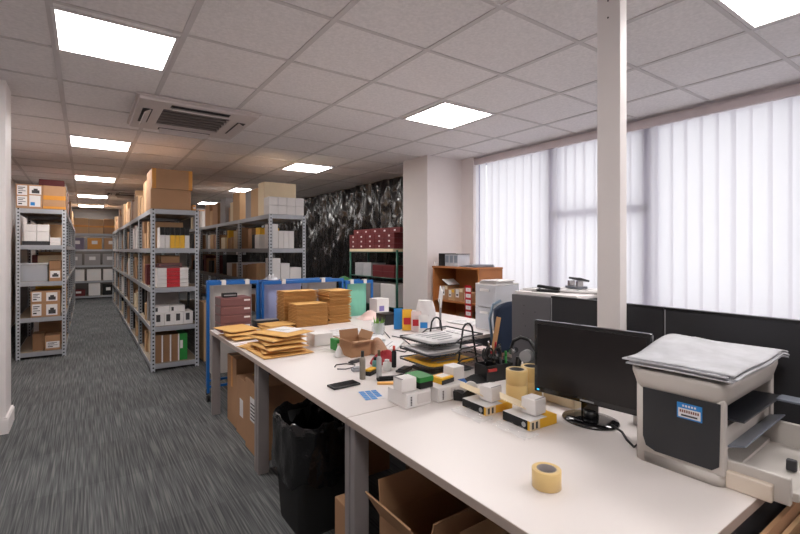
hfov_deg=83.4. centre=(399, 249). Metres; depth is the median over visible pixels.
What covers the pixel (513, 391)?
tape roll
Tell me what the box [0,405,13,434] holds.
baseboard
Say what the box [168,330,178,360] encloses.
binder
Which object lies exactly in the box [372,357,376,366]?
glue bottle
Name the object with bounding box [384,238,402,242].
box
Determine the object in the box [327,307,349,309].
envelope
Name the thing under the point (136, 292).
box
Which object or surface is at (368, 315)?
plastic wrapping
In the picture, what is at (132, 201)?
cardboard box
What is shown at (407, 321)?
print
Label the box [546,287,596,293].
paper stack
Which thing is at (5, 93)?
wall
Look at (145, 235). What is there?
cardboard box
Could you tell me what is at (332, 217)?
plastic sheet
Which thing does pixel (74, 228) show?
shelving unit
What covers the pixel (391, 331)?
desk
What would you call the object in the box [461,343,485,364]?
box
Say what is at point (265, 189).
cardboard box
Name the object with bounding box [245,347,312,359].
envelope
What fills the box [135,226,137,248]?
box
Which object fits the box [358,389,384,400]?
sheet
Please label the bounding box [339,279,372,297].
frame
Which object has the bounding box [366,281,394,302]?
cardboard box
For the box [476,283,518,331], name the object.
tower
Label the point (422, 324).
print
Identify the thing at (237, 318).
box
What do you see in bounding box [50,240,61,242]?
box
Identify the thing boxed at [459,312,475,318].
box
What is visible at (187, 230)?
box
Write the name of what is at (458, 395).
tape dispenser
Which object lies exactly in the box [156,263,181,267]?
box
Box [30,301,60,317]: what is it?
cardboard box
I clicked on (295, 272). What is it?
box
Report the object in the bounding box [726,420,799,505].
paper tray
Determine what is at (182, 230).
box
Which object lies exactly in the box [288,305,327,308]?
envelope
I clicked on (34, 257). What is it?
box
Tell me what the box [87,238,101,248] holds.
storage bin
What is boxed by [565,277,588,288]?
hole punch
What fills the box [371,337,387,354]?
paper bag
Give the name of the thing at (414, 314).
snack packet
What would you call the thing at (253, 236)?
box
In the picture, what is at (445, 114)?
recessed light
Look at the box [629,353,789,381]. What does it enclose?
sheaf
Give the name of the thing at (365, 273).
box
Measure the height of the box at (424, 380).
0.052 m
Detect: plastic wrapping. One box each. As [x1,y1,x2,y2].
[264,273,277,279]
[355,310,375,320]
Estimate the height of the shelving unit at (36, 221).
1.958 m
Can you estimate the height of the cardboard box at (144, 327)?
0.343 m
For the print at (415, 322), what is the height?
0.054 m
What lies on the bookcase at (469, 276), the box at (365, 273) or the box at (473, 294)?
the box at (473, 294)
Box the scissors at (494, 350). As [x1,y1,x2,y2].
[487,347,500,364]
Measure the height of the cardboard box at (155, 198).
0.235 m
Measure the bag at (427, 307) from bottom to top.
0.250 m
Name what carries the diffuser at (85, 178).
attached to the recessed light at (76, 177)
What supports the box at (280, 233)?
on the shelving unit at (269, 219)
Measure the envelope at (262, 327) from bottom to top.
0.018 m
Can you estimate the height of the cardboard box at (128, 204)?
0.431 m
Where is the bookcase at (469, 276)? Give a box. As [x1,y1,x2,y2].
[432,266,502,358]
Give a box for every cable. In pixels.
[334,363,354,369]
[611,424,636,447]
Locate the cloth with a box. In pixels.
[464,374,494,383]
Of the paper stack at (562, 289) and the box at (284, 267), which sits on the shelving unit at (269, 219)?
the box at (284, 267)
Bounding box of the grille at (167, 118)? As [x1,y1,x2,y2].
[156,109,228,131]
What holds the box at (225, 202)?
on the shelving unit at (232, 224)
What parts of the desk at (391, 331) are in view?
rail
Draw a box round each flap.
[460,381,482,395]
[499,392,525,408]
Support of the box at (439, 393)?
on the desk at (485, 462)
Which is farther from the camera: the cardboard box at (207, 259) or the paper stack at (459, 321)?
the cardboard box at (207, 259)
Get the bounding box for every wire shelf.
[351,274,402,279]
[369,252,402,252]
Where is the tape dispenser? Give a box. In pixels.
[453,381,477,400]
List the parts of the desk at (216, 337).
leg, leg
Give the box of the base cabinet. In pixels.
[512,290,596,365]
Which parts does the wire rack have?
post, post, post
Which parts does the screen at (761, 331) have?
edge trim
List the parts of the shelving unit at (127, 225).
shelf, shelf, shelf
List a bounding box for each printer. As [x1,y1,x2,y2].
[221,292,236,297]
[633,360,799,505]
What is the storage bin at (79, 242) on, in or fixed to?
on the shelving unit at (76, 234)
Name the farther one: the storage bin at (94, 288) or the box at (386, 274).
the storage bin at (94, 288)
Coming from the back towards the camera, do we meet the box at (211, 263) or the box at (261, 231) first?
the box at (211, 263)
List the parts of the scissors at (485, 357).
handle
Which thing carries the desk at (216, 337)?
on the floor
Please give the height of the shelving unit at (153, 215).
1.901 m
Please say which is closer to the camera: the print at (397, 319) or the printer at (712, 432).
the printer at (712, 432)
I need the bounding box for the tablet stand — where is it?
[436,286,445,329]
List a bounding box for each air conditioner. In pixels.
[103,189,134,198]
[127,92,261,139]
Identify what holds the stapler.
on the base cabinet
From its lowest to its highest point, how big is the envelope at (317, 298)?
0.014 m
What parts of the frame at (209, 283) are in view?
post, post, frame, rail, post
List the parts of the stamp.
handle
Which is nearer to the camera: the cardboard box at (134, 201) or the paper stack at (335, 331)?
the paper stack at (335, 331)
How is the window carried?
in the wall at (468, 167)
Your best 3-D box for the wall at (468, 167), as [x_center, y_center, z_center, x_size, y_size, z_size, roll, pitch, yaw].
[-0.364,0.052,8.666,0.330,2.736,19.600,0,0,-35]
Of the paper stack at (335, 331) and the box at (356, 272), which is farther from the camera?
the box at (356, 272)
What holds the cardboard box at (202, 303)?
on the floor
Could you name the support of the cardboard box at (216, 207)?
on the shelving unit at (211, 227)
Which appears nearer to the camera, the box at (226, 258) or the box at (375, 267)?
the box at (375, 267)
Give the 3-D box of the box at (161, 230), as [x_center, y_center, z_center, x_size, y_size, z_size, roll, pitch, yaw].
[-2.886,-0.147,5.420,0.051,0.250,0.252,0,0,-35]
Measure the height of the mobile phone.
0.011 m
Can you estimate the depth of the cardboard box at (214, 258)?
8.68 m
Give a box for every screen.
[551,296,663,340]
[664,307,799,424]
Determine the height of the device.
0.100 m
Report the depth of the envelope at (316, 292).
4.24 m
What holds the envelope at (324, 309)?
on the envelope at (288, 311)
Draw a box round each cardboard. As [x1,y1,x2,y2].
[760,501,799,533]
[782,514,799,533]
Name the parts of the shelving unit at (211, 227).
shelf, shelf, shelf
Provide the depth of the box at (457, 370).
2.16 m
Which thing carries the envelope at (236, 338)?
on the desk at (216, 337)
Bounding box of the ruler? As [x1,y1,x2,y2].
[492,317,500,349]
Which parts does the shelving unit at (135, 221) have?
shelf, shelf, shelf, shelf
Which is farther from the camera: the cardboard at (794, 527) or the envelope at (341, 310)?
the envelope at (341, 310)
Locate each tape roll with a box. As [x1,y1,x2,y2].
[506,366,527,386]
[506,384,527,400]
[521,363,534,382]
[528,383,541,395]
[532,462,561,493]
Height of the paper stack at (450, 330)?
0.012 m
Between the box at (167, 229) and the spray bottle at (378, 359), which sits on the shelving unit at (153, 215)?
the box at (167, 229)
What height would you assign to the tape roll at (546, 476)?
0.052 m
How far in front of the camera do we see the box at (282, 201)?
6.10 m
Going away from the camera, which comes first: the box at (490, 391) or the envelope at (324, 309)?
the box at (490, 391)
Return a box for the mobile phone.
[327,380,359,389]
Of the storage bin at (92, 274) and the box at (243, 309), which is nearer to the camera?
the box at (243, 309)
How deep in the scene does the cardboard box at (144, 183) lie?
6.30 m
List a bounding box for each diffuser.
[75,176,114,181]
[78,195,106,197]
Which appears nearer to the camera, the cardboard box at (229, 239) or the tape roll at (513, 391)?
the tape roll at (513, 391)
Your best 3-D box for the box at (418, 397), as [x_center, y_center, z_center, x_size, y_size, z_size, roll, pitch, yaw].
[0.042,0.655,2.031,0.139,0.066,0.146,0,0,-35]
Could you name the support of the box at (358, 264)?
on the box at (356, 268)
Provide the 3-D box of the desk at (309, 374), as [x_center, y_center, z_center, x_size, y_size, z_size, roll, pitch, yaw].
[-0.107,1.055,2.678,1.139,0.730,1.228,0,0,-35]
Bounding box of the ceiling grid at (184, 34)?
[0,0,799,208]
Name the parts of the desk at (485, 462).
leg, rail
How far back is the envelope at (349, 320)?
4.23 m
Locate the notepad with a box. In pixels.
[377,381,392,384]
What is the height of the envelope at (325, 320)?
0.014 m
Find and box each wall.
[0,79,10,417]
[11,179,34,326]
[39,207,235,294]
[236,83,799,357]
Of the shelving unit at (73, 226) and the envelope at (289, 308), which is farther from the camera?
the shelving unit at (73, 226)
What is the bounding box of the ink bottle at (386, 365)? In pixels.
[383,359,390,370]
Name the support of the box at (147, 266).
on the shelving unit at (153, 215)
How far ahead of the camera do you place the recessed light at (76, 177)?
8.21 m
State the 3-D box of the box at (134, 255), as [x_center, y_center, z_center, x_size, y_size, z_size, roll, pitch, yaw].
[-5.092,0.158,8.776,0.374,0.172,0.127,0,0,-35]
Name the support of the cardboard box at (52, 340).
on the shelving unit at (25, 350)
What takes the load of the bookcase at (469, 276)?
on the floor
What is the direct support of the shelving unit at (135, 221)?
on the floor
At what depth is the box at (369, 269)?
7.73 m
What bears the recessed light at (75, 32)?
in the ceiling
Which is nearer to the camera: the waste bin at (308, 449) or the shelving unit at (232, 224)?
the waste bin at (308, 449)
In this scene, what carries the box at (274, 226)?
on the shelving unit at (269, 219)
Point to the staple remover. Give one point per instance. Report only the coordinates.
(355, 360)
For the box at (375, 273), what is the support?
on the wire rack
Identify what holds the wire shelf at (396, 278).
attached to the wire rack
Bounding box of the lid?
[20,263,48,264]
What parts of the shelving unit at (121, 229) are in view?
shelf, shelf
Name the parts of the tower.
drawer, drawer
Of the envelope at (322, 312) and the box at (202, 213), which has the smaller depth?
the envelope at (322, 312)
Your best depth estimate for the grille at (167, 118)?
4.48 m
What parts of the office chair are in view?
edge trim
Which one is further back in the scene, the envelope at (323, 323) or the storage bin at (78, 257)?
the storage bin at (78, 257)
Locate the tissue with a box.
[334,346,344,357]
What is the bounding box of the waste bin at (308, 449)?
[271,398,344,533]
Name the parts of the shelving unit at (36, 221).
shelf, shelf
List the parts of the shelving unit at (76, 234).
shelf, shelf, shelf, shelf, shelf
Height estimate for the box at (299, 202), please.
0.116 m
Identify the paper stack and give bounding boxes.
[328,327,359,336]
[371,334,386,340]
[382,340,403,350]
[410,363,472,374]
[444,329,475,334]
[446,319,475,325]
[466,264,494,267]
[480,279,515,283]
[520,287,543,290]
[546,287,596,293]
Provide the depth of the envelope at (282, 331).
3.10 m
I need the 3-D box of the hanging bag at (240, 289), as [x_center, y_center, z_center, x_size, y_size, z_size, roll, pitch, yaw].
[-1.670,0.760,4.421,0.407,0.840,0.161,0,0,-35]
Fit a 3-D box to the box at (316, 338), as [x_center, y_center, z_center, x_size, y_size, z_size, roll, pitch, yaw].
[-0.589,0.644,3.286,0.145,0.090,0.145,0,0,-35]
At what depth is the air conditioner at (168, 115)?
4.32 m
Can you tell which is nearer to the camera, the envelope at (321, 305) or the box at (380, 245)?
the envelope at (321, 305)
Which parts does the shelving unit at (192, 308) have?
shelf, shelf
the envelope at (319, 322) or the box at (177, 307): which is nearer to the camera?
the envelope at (319, 322)
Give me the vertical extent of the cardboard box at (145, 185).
0.385 m
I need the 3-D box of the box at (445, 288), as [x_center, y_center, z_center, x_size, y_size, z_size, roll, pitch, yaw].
[0.673,0.564,5.997,0.202,0.180,0.120,0,0,-35]
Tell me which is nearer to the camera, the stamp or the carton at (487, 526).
the carton at (487, 526)
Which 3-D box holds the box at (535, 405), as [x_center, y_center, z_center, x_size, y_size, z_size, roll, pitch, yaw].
[0.532,0.614,1.788,0.070,0.064,0.068,0,0,-38]
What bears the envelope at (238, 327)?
on the envelope at (227, 334)
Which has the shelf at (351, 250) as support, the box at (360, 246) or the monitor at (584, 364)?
the box at (360, 246)
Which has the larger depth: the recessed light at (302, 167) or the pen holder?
the recessed light at (302, 167)
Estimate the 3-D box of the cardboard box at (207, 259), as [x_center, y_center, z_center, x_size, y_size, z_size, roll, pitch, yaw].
[-3.806,0.304,9.228,0.266,0.277,0.280,0,0,-35]
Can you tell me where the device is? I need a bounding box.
[376,312,393,325]
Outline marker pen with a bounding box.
[392,346,395,367]
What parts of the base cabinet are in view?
panel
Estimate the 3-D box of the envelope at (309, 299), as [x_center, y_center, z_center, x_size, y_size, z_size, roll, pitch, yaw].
[-0.987,0.479,4.301,0.330,0.014,0.200,0,0,-35]
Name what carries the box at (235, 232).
on the shelving unit at (232, 224)
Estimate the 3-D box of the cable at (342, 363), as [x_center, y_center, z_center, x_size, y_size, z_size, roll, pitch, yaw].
[-0.325,0.685,2.646,0.120,0.006,0.130,0,0,1]
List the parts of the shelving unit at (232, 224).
shelf, shelf, shelf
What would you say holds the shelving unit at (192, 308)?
on the floor
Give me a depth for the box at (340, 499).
2.00 m
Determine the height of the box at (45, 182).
0.447 m
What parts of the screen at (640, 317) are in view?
edge trim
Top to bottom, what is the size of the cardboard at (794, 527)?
0.662 m
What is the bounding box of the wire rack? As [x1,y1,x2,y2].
[350,250,402,310]
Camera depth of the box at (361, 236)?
7.82 m
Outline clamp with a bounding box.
[376,375,397,380]
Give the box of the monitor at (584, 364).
[535,319,653,430]
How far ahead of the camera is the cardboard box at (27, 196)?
5.82 m
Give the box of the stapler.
[536,284,559,292]
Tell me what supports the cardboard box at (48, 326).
on the shelving unit at (25, 350)
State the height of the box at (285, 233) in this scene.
0.240 m
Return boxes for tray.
[22,241,49,244]
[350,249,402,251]
[400,317,482,369]
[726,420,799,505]
[728,390,779,423]
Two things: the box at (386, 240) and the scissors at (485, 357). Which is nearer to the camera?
the scissors at (485, 357)
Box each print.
[395,317,401,322]
[404,318,410,324]
[413,320,418,325]
[420,322,427,327]
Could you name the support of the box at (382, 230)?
on the box at (386, 235)
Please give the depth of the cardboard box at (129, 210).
8.00 m
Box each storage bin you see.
[75,238,83,248]
[75,254,81,264]
[75,269,83,280]
[75,289,84,295]
[84,254,99,264]
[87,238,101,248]
[87,269,100,280]
[89,282,99,295]
[102,254,114,264]
[102,284,111,294]
[103,269,114,279]
[104,238,114,248]
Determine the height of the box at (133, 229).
0.327 m
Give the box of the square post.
[597,0,626,329]
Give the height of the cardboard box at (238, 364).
0.551 m
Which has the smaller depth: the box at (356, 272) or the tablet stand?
the tablet stand
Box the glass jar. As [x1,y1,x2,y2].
[373,316,384,332]
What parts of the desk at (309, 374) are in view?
leg, leg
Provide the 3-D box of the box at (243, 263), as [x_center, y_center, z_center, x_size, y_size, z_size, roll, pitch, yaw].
[-2.481,0.324,7.470,0.389,0.238,0.276,0,0,-35]
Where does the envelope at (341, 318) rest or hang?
on the envelope at (344, 319)
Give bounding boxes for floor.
[0,291,511,533]
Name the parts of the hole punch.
lever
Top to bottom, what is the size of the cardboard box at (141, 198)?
0.289 m
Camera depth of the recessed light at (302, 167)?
7.12 m
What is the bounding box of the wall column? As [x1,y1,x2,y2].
[403,155,461,309]
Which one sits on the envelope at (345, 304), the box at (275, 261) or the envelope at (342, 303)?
the envelope at (342, 303)
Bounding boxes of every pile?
[402,343,471,356]
[404,331,472,343]
[404,353,473,366]
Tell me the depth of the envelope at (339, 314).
4.23 m
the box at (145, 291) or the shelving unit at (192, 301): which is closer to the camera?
the box at (145, 291)
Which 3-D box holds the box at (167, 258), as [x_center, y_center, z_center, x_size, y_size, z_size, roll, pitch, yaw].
[-2.824,0.113,5.496,0.200,0.090,0.200,0,0,-35]
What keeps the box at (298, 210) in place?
on the shelving unit at (269, 219)
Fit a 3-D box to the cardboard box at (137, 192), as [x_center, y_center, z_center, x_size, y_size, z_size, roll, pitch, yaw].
[-4.101,-0.712,7.208,0.266,0.460,0.157,0,0,-35]
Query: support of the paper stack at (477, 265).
on the bookcase at (469, 276)
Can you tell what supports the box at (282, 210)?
on the shelving unit at (269, 219)
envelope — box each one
[214,323,260,332]
[220,334,254,340]
[223,330,256,336]
[236,343,257,349]
[245,334,307,342]
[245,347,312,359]
[248,326,312,337]
[248,341,308,351]
[257,325,292,328]
[257,338,306,345]
[257,347,305,353]
[259,320,295,326]
[276,291,316,293]
[276,293,316,295]
[276,298,316,300]
[276,299,316,302]
[276,300,314,303]
[277,294,316,296]
[277,295,316,297]
[277,296,317,299]
[278,289,316,292]
[288,301,327,305]
[288,304,327,306]
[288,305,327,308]
[288,307,327,309]
[288,308,327,311]
[288,309,327,312]
[288,311,327,314]
[288,312,327,315]
[288,313,327,317]
[288,315,327,318]
[288,316,327,319]
[288,318,327,321]
[288,319,327,322]
[288,320,327,324]
[291,323,327,327]
[294,322,327,325]
[316,292,349,294]
[316,296,349,298]
[317,290,350,293]
[317,293,349,295]
[317,294,350,296]
[317,298,351,301]
[318,288,351,291]
[318,297,351,299]
[318,300,351,302]
[327,304,349,306]
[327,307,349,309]
[327,314,350,316]
[327,319,349,322]
[328,303,349,305]
[328,310,350,312]
[328,316,350,319]
[328,318,350,320]
[328,320,350,323]
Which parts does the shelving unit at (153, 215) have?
shelf, shelf, shelf, shelf, shelf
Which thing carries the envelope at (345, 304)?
on the envelope
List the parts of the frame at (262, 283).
post, post, rail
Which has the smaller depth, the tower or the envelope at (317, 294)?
the tower
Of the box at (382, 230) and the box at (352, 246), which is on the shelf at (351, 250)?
the box at (352, 246)
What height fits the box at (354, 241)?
0.081 m
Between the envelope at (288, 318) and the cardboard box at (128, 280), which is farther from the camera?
the cardboard box at (128, 280)
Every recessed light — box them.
[50,6,178,71]
[68,135,131,151]
[74,175,116,182]
[77,194,108,198]
[78,205,103,207]
[197,202,215,204]
[228,188,253,191]
[282,162,333,172]
[403,101,493,128]
[714,0,799,28]
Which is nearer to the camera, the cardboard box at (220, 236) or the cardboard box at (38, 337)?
the cardboard box at (38, 337)
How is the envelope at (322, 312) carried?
on the envelope at (326, 313)
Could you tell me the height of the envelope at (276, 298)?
0.014 m
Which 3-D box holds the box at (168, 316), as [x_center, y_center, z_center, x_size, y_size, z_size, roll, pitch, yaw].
[-2.833,0.823,5.470,0.103,0.150,0.272,0,0,-35]
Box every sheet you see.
[242,176,402,311]
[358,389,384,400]
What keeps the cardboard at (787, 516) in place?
on the floor
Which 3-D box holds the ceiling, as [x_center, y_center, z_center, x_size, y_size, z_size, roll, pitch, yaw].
[-3.326,-1.366,6.646,7.600,0.100,20.100,0,0,-35]
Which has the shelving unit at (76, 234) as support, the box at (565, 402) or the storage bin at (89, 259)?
the storage bin at (89, 259)
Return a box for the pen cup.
[487,351,497,359]
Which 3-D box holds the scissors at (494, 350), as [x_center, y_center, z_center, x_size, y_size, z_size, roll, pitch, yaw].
[0.500,0.600,2.393,0.088,0.166,0.016,0,0,-12]
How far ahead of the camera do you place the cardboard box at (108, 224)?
13.38 m
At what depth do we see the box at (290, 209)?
6.16 m
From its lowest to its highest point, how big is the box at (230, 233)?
0.323 m
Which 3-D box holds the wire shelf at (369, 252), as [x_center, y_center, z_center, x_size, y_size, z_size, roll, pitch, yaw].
[-0.321,0.035,7.744,0.396,0.016,1.516,0,0,-35]
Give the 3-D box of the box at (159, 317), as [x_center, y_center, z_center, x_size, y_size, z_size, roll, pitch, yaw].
[-2.920,0.823,5.409,0.103,0.150,0.272,0,0,-35]
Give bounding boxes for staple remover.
[348,358,359,363]
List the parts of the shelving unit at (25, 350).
shelf, shelf, shelf, shelf, shelf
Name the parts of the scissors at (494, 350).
handle, handle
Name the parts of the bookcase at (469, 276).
panel, shelf, panel, label strip, panel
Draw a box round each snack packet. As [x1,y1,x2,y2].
[394,308,403,328]
[402,309,411,329]
[411,311,420,331]
[419,315,428,332]
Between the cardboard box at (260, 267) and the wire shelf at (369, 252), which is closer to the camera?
the cardboard box at (260, 267)
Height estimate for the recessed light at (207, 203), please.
0.011 m
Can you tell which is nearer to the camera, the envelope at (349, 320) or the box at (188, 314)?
the envelope at (349, 320)
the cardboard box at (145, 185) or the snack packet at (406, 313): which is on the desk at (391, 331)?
the snack packet at (406, 313)
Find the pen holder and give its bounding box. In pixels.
[475,359,512,381]
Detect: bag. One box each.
[210,284,251,372]
[264,283,300,318]
[302,282,336,300]
[344,283,365,315]
[370,350,391,364]
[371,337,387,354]
[416,299,435,330]
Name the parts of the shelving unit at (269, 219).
shelf, shelf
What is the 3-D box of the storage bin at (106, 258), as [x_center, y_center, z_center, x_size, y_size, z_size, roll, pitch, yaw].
[-8.753,0.277,13.532,0.360,0.330,0.372,0,0,-35]
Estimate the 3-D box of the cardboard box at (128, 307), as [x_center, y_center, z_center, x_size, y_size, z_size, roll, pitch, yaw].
[-4.922,1.195,8.392,0.283,0.276,0.356,0,0,-35]
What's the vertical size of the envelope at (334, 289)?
0.014 m
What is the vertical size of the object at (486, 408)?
0.036 m
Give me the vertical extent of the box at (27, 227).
0.090 m
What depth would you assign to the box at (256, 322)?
4.04 m
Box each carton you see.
[333,328,373,357]
[365,468,487,533]
[460,519,510,533]
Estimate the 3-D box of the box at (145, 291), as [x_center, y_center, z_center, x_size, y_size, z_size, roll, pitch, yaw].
[-3.358,0.721,6.260,0.348,0.354,0.284,0,0,-35]
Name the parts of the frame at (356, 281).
rail, post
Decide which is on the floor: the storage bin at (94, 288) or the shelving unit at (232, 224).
the shelving unit at (232, 224)
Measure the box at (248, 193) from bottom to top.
0.437 m
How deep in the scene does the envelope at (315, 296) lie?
4.22 m
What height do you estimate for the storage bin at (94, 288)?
0.360 m
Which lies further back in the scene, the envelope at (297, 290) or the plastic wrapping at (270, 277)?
the plastic wrapping at (270, 277)
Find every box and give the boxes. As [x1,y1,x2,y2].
[16,184,42,208]
[24,224,37,231]
[24,231,36,240]
[24,270,44,280]
[30,288,60,302]
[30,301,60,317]
[32,255,37,270]
[32,331,45,350]
[34,322,38,331]
[35,284,66,307]
[36,224,61,240]
[37,224,49,231]
[37,232,49,240]
[38,255,61,279]
[39,179,64,186]
[39,252,61,254]
[39,320,61,343]
[43,185,66,210]
[43,223,61,224]
[45,332,60,350]
[49,260,61,269]
[49,269,61,280]
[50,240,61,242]
[74,218,88,232]
[89,219,102,233]
[103,219,114,233]
[122,204,125,225]
[122,276,123,292]
[126,202,130,223]
[127,306,129,322]
[128,207,130,221]
[128,232,129,248]
[128,254,149,256]
[128,258,133,274]
[128,280,129,299]
[131,200,134,220]
[133,201,134,218]
[133,229,134,248]
[133,282,137,302]
[133,311,134,327]
[134,257,137,277]
[135,190,142,217]
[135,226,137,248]
[135,321,137,335]
[136,292,137,309]
[137,195,142,216]
[140,196,142,214]
[142,222,146,247]
[142,288,143,311]
[142,322,147,342]
[143,181,145,212]
[144,185,145,211]
[144,233,146,247]
[144,255,164,282]
[144,289,147,314]
[144,330,148,351]
[145,264,156,284]
[145,303,146,318]
[146,188,190,210]
[147,168,191,190]
[147,222,182,247]
[147,292,178,320]
[155,267,187,271]
[155,271,187,275]
[155,275,187,279]
[155,279,187,283]
[155,283,187,287]
[155,304,168,312]
[155,313,163,325]
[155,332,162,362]
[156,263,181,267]
[157,227,164,247]
[159,255,179,262]
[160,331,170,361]
[164,312,173,325]
[165,227,169,247]
[167,303,184,311]
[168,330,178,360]
[170,227,174,247]
[174,311,183,324]
[175,227,179,247]
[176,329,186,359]
[180,228,184,247]
[183,309,192,323]
[185,228,189,247]
[191,255,194,268]
[193,208,204,228]
[199,300,205,361]
[200,211,204,226]
[204,255,222,270]
[205,204,212,225]
[206,234,221,248]
[206,258,213,271]
[209,260,213,272]
[210,210,212,224]
[210,235,213,248]
[213,203,219,224]
[214,258,215,272]
[215,235,226,248]
[215,295,250,306]
[215,305,250,315]
[215,313,250,323]
[215,321,250,332]
[219,258,222,273]
[220,198,232,222]
[221,237,226,248]
[223,255,248,274]
[227,230,233,248]
[227,263,231,275]
[228,238,230,248]
[228,352,253,427]
[230,202,232,220]
[231,237,233,248]
[232,263,236,276]
[233,192,245,220]
[234,231,237,248]
[236,372,253,440]
[237,262,264,276]
[242,228,255,248]
[243,265,246,277]
[246,189,251,217]
[246,374,305,459]
[247,264,250,278]
[248,229,255,248]
[251,188,257,216]
[251,264,255,279]
[252,234,256,248]
[252,294,254,310]
[252,318,278,326]
[255,234,264,248]
[256,228,278,234]
[256,263,265,279]
[258,182,295,215]
[264,196,277,205]
[264,205,277,214]
[265,224,277,247]
[266,258,279,278]
[277,197,286,205]
[278,206,286,214]
[278,231,282,247]
[280,263,289,278]
[283,231,288,247]
[287,198,294,206]
[287,206,294,214]
[289,231,293,247]
[290,267,300,278]
[295,198,303,206]
[295,207,303,215]
[306,330,332,346]
[330,338,338,350]
[335,493,344,533]
[349,235,356,238]
[349,239,356,243]
[349,244,357,248]
[354,230,361,234]
[355,262,376,266]
[355,267,362,270]
[355,271,362,274]
[357,234,365,238]
[357,239,365,243]
[357,244,371,248]
[362,229,370,233]
[363,263,385,266]
[363,267,373,271]
[363,271,372,275]
[366,234,376,238]
[366,239,377,243]
[366,244,388,248]
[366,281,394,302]
[369,297,388,312]
[369,440,389,474]
[371,228,379,233]
[373,264,389,270]
[373,271,382,276]
[375,233,383,237]
[375,238,383,242]
[375,243,383,247]
[380,228,389,232]
[381,283,402,307]
[383,265,402,271]
[383,271,402,277]
[384,233,402,237]
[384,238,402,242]
[384,243,402,247]
[388,386,430,408]
[390,227,402,232]
[393,374,415,392]
[396,365,411,372]
[405,370,432,388]
[430,380,464,402]
[433,373,453,384]
[442,285,458,299]
[443,363,463,379]
[448,289,454,300]
[455,288,473,301]
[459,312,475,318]
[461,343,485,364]
[464,292,475,302]
[480,382,501,402]
[521,393,545,415]
[544,393,580,409]
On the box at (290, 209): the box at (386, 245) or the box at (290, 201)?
the box at (290, 201)
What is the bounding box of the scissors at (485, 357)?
[482,347,489,365]
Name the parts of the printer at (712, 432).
panel, lid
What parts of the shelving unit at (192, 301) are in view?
shelf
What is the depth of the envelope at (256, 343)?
2.96 m
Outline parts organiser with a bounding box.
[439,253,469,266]
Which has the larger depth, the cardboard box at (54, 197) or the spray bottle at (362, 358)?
the cardboard box at (54, 197)
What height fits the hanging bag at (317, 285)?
0.830 m
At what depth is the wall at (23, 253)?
8.76 m
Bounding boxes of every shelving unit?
[16,208,68,360]
[31,218,70,335]
[39,222,72,321]
[47,226,73,310]
[50,228,74,305]
[75,233,123,297]
[112,231,134,303]
[115,229,129,311]
[119,226,145,320]
[124,222,137,330]
[130,216,174,349]
[139,209,198,371]
[179,232,205,308]
[188,228,220,311]
[200,224,237,299]
[217,220,266,279]
[239,214,305,315]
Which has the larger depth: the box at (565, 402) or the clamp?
the clamp
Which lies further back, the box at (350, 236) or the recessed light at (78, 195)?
the recessed light at (78, 195)
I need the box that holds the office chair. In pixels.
[488,300,511,352]
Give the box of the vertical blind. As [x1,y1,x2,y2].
[474,85,799,319]
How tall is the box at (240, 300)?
0.070 m
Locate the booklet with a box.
[442,279,459,284]
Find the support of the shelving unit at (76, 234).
on the floor
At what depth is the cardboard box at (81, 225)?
12.98 m
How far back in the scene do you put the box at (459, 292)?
5.72 m
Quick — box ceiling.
[0,0,799,208]
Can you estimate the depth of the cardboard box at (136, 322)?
6.96 m
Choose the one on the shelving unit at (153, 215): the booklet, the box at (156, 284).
the box at (156, 284)
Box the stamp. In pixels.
[365,367,375,375]
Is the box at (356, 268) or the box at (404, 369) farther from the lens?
the box at (356, 268)
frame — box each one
[206,279,258,401]
[259,277,343,318]
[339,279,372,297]
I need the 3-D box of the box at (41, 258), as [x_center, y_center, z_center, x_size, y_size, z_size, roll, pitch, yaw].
[-4.935,0.241,6.339,0.275,0.344,0.108,0,0,-35]
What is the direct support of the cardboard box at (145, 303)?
on the shelving unit at (153, 215)
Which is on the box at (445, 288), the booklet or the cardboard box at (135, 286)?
the booklet
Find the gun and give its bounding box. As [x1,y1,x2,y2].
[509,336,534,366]
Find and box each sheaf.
[622,339,787,378]
[626,355,788,383]
[627,334,787,377]
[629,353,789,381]
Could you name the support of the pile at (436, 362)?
in the tray at (459, 353)
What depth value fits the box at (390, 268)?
7.18 m
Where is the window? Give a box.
[479,163,486,263]
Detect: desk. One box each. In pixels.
[210,322,399,471]
[254,338,500,533]
[344,310,466,328]
[347,380,786,533]
[369,318,493,346]
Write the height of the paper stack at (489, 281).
0.028 m
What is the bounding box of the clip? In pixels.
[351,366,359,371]
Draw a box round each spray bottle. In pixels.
[360,351,364,379]
[376,350,381,377]
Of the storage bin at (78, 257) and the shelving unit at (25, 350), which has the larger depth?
the storage bin at (78, 257)
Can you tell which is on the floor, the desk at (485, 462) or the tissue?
the desk at (485, 462)
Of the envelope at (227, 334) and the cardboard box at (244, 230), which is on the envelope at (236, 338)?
the envelope at (227, 334)

